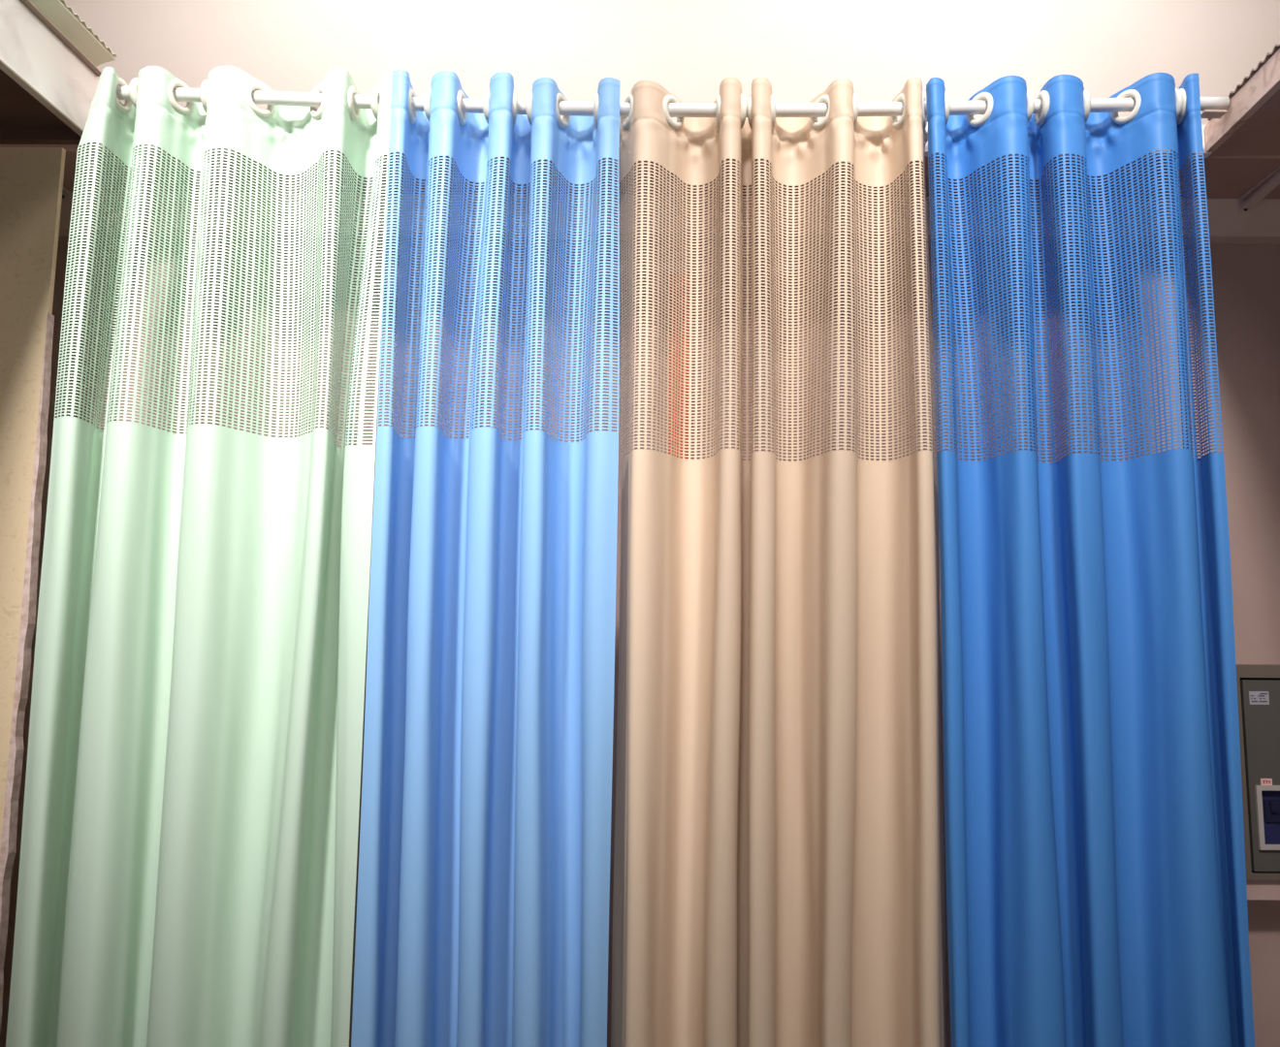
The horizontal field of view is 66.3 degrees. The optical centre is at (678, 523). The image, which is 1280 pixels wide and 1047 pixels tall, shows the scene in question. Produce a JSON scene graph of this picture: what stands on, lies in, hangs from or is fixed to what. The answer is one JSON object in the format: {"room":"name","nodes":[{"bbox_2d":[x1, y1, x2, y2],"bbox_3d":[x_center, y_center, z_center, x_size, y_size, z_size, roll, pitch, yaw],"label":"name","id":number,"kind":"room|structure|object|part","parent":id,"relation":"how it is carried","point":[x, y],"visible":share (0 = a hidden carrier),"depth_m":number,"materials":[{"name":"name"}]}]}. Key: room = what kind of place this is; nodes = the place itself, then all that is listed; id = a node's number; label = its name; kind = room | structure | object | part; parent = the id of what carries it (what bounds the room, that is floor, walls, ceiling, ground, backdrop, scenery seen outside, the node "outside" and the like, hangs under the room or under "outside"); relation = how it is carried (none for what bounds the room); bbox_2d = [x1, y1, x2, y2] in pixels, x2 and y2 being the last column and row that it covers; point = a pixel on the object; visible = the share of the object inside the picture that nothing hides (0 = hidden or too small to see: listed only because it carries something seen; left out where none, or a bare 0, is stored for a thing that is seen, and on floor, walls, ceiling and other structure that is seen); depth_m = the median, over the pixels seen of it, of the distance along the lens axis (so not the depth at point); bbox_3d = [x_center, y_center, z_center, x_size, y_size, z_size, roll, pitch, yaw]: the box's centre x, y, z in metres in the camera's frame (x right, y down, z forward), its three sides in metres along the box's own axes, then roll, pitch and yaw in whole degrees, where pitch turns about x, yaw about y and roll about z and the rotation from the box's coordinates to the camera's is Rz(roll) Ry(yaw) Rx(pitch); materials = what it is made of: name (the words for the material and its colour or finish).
{"room":"hospital room","nodes":[
{"label":"hospital room","id":0,"kind":"room"},
{"bbox_2d":[0,147,65,851],"bbox_3d":[-1.887,0.467,1.862,1.232,2.500,0.012,0,-7,0],"label":"wall","id":1,"kind":"structure","parent":0,"point":[31,178],"depth_m":1.96,"materials":[{"name":"beige paint"}]},
{"bbox_2d":[0,312,54,1030],"bbox_3d":[-1.264,0.645,1.844,0.016,2.150,0.022,0,-7,0],"label":"trim","id":2,"kind":"structure","parent":1,"relation":"attached to","point":[8,851],"depth_m":1.89,"materials":[{"name":"wood"}]},
{"bbox_2d":[98,119,1212,158],"bbox_3d":[-0.048,-0.794,2.016,2.275,0.062,0.020,0,-7,0],"label":"trim","id":3,"kind":"structure","parent":1,"relation":"attached to","point":[1205,154],"depth_m":2.01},
{"bbox_2d":[0,236,1279,1046],"bbox_3d":[-0.003,0.556,2.138,5.000,2.412,0.100,0,-7,0],"label":"wall","id":4,"kind":"structure","parent":0,"point":[1245,276],"depth_m":2.20,"materials":[{"name":"paint"}]},
{"bbox_2d":[62,187,69,198],"bbox_3d":[-1.384,-0.759,2.126,0.028,0.040,0.160,0,-7,0],"label":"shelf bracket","id":5,"kind":"object","parent":4,"relation":"attached to","point":[64,190],"visible":0.08,"depth_m":2.19,"materials":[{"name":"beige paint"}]},
{"bbox_2d":[58,192,1279,243],"bbox_3d":[0.004,-0.687,2.270,5.000,0.088,0.140,0,-7,0],"label":"trim","id":6,"kind":"structure","parent":4,"relation":"attached to","point":[1226,225],"depth_m":2.20,"materials":[{"name":"paint"}]},
{"bbox_2d":[669,272,690,459],"bbox_3d":[0.001,-0.144,2.160,0.046,0.850,0.018,0,-7,0],"label":"strip","id":7,"kind":"object","parent":4,"relation":"attached to","point":[671,272],"visible":0.18,"depth_m":2.18,"materials":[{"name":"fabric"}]},
{"bbox_2d":[1235,664,1279,880],"bbox_3d":[1.326,0.515,2.052,0.380,0.433,0.084,0,-7,0],"label":"electrical box","id":8,"kind":"object","parent":4,"relation":"attached to","point":[1258,685],"visible":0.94,"depth_m":2.02,"materials":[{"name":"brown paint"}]},
{"bbox_2d":[1250,693,1267,702],"bbox_3d":[1.205,0.361,2.033,0.034,0.018,0.001,0,-7,0],"label":"label","id":9,"kind":"object","parent":8,"relation":"attached to","point":[1255,697],"depth_m":2.03,"materials":[{"name":"grey"}]},
{"bbox_2d":[1237,165,1279,213],"bbox_3d":[1.272,-0.732,2.054,0.028,0.034,0.300,0,-7,0],"label":"shelf bracket","id":10,"kind":"object","parent":4,"relation":"attached to","point":[1251,198],"visible":1,"depth_m":2.14,"materials":[{"name":"metal"}]},
{"bbox_3d":[1.272,-0.713,2.201,0.028,0.033,0.004,0,-7,0],"label":"wall plate","id":11,"kind":"part","parent":10,"relation":"part of","materials":[{"name":"beige paint"}]},
{"bbox_2d":[1246,879,1279,899],"bbox_3d":[1.725,0.755,2.032,1.541,0.041,0.065,0,-7,0],"label":"trim","id":12,"kind":"structure","parent":4,"relation":"attached to","point":[1256,889],"depth_m":2.00,"materials":[{"name":"paint"}]},
{"bbox_2d":[64,0,1279,125],"bbox_3d":[0.008,-1.308,2.829,5.000,1.220,0.100,0,-7,0],"label":"ceiling","id":13,"kind":"structure","parent":0,"point":[688,48],"depth_m":2.79,"materials":[{"name":"paint"}]},
{"bbox_2d":[0,142,1279,198],"bbox_3d":[0.004,-0.735,2.364,5.000,0.030,0.685,0,-7,0],"label":"trim","id":14,"kind":"structure","parent":13,"relation":"attached to","point":[1226,176],"depth_m":2.12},
{"bbox_2d":[1204,43,1279,156],"bbox_3d":[1.686,-0.974,0.460,1.314,0.066,3.110,0,-7,2],"label":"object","id":15,"kind":"object","parent":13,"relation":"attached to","point":[1250,125],"visible":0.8,"depth_m":1.89,"materials":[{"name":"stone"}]},
{"bbox_2d":[116,86,1229,118],"bbox_3d":[-0.024,-0.817,1.954,2.189,0.054,0.108,0,-7,0],"label":"curtain rod","id":16,"kind":"object","parent":15,"relation":"attached to","point":[1211,107],"visible":0.52,"depth_m":1.90,"materials":[{"name":"white metal"}]},
{"bbox_2d":[5,65,391,1046],"bbox_3d":[-0.854,0.362,1.770,0.599,2.478,0.111,0,-7,0],"label":"curtain","id":17,"kind":"object","parent":16,"relation":"hanging from","point":[187,874],"visible":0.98,"depth_m":1.78,"materials":[{"name":"green fabric"}]},
{"bbox_3d":[-0.857,0.703,1.729,0.597,1.793,0.108,0,-7,0],"label":"cloth panel","id":18,"kind":"part","parent":17,"relation":"part of","materials":[{"name":"green fabric"}]},
{"bbox_3d":[-0.850,-0.426,1.866,0.598,0.580,0.108,0,-7,0],"label":"net panel","id":19,"kind":"part","parent":17,"relation":"part of","materials":[{"name":"green fabric"}]},
{"bbox_2d":[351,69,620,1046],"bbox_3d":[-0.334,0.369,1.772,0.442,2.472,0.112,0,-7,0],"label":"curtain","id":20,"kind":"object","parent":16,"relation":"hanging from","point":[483,901],"visible":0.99,"depth_m":1.78,"materials":[{"name":"blue fabric"}]},
{"bbox_3d":[-0.336,0.713,1.730,0.442,1.779,0.111,0,-7,0],"label":"cloth panel","id":21,"kind":"part","parent":20,"relation":"part of","materials":[{"name":"blue fabric"}]},
{"bbox_3d":[-0.329,-0.429,1.869,0.442,0.536,0.110,0,-7,0],"label":"net panel","id":22,"kind":"part","parent":20,"relation":"part of","materials":[{"name":"blue fabric"}]},
{"bbox_2d":[610,77,946,1046],"bbox_3d":[0.176,0.377,1.772,0.625,2.462,0.113,0,-7,0],"label":"curtain","id":23,"kind":"object","parent":16,"relation":"hanging from","point":[779,856],"visible":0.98,"depth_m":1.79,"materials":[{"name":"beige fabric"}]},
{"bbox_3d":[0.184,-0.403,1.867,0.618,0.563,0.112,0,-7,0],"label":"net panel","id":24,"kind":"part","parent":23,"relation":"part of","materials":[{"name":"beige fabric"}]},
{"bbox_3d":[0.183,0.735,1.728,0.608,1.741,0.113,0,-7,0],"label":"cloth panel","id":25,"kind":"part","parent":23,"relation":"part of","materials":[{"name":"beige fabric"}]},
{"bbox_2d":[926,72,1254,1046],"bbox_3d":[0.732,0.373,1.771,0.532,2.477,0.108,0,-7,0],"label":"curtain","id":26,"kind":"object","parent":16,"relation":"hanging from","point":[1096,871],"visible":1,"depth_m":1.79,"materials":[{"name":"blue fabric"}]},
{"bbox_3d":[0.735,-0.412,1.867,0.520,0.587,0.106,0,-7,0],"label":"net panel","id":27,"kind":"part","parent":26,"relation":"part of","materials":[{"name":"blue fabric"}]},
{"bbox_3d":[0.730,0.736,1.727,0.532,1.746,0.108,0,-7,0],"label":"cloth panel","id":28,"kind":"part","parent":26,"relation":"part of","materials":[{"name":"blue fabric"}]},
{"bbox_3d":[1.696,-0.953,0.457,1.294,0.018,3.110,0,-7,2],"label":"underside panel","id":29,"kind":"part","parent":15,"relation":"part of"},
{"bbox_3d":[-2.548,-0.370,0.194,0.100,3.750,5.500,0,-7,0],"label":"wall","id":30,"kind":"structure","parent":0,"visible":0},
{"bbox_2d":[0,0,117,144],"bbox_3d":[-1.806,-1.048,0.473,1.335,0.180,3.088,0,-7,0],"label":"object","id":31,"kind":"object","parent":30,"relation":"attached to","point":[49,57],"visible":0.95,"depth_m":1.87,"materials":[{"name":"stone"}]},
{"bbox_3d":[-1.834,-1.001,0.458,1.280,0.015,3.070,0,-7,0],"label":"underside panel","id":32,"kind":"part","parent":31,"relation":"part of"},
{"bbox_3d":[-1.167,-1.113,0.466,0.052,0.030,3.058,0,-7,0],"label":"moulding","id":33,"kind":"part","parent":31,"relation":"part of","materials":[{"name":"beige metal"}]}
]}

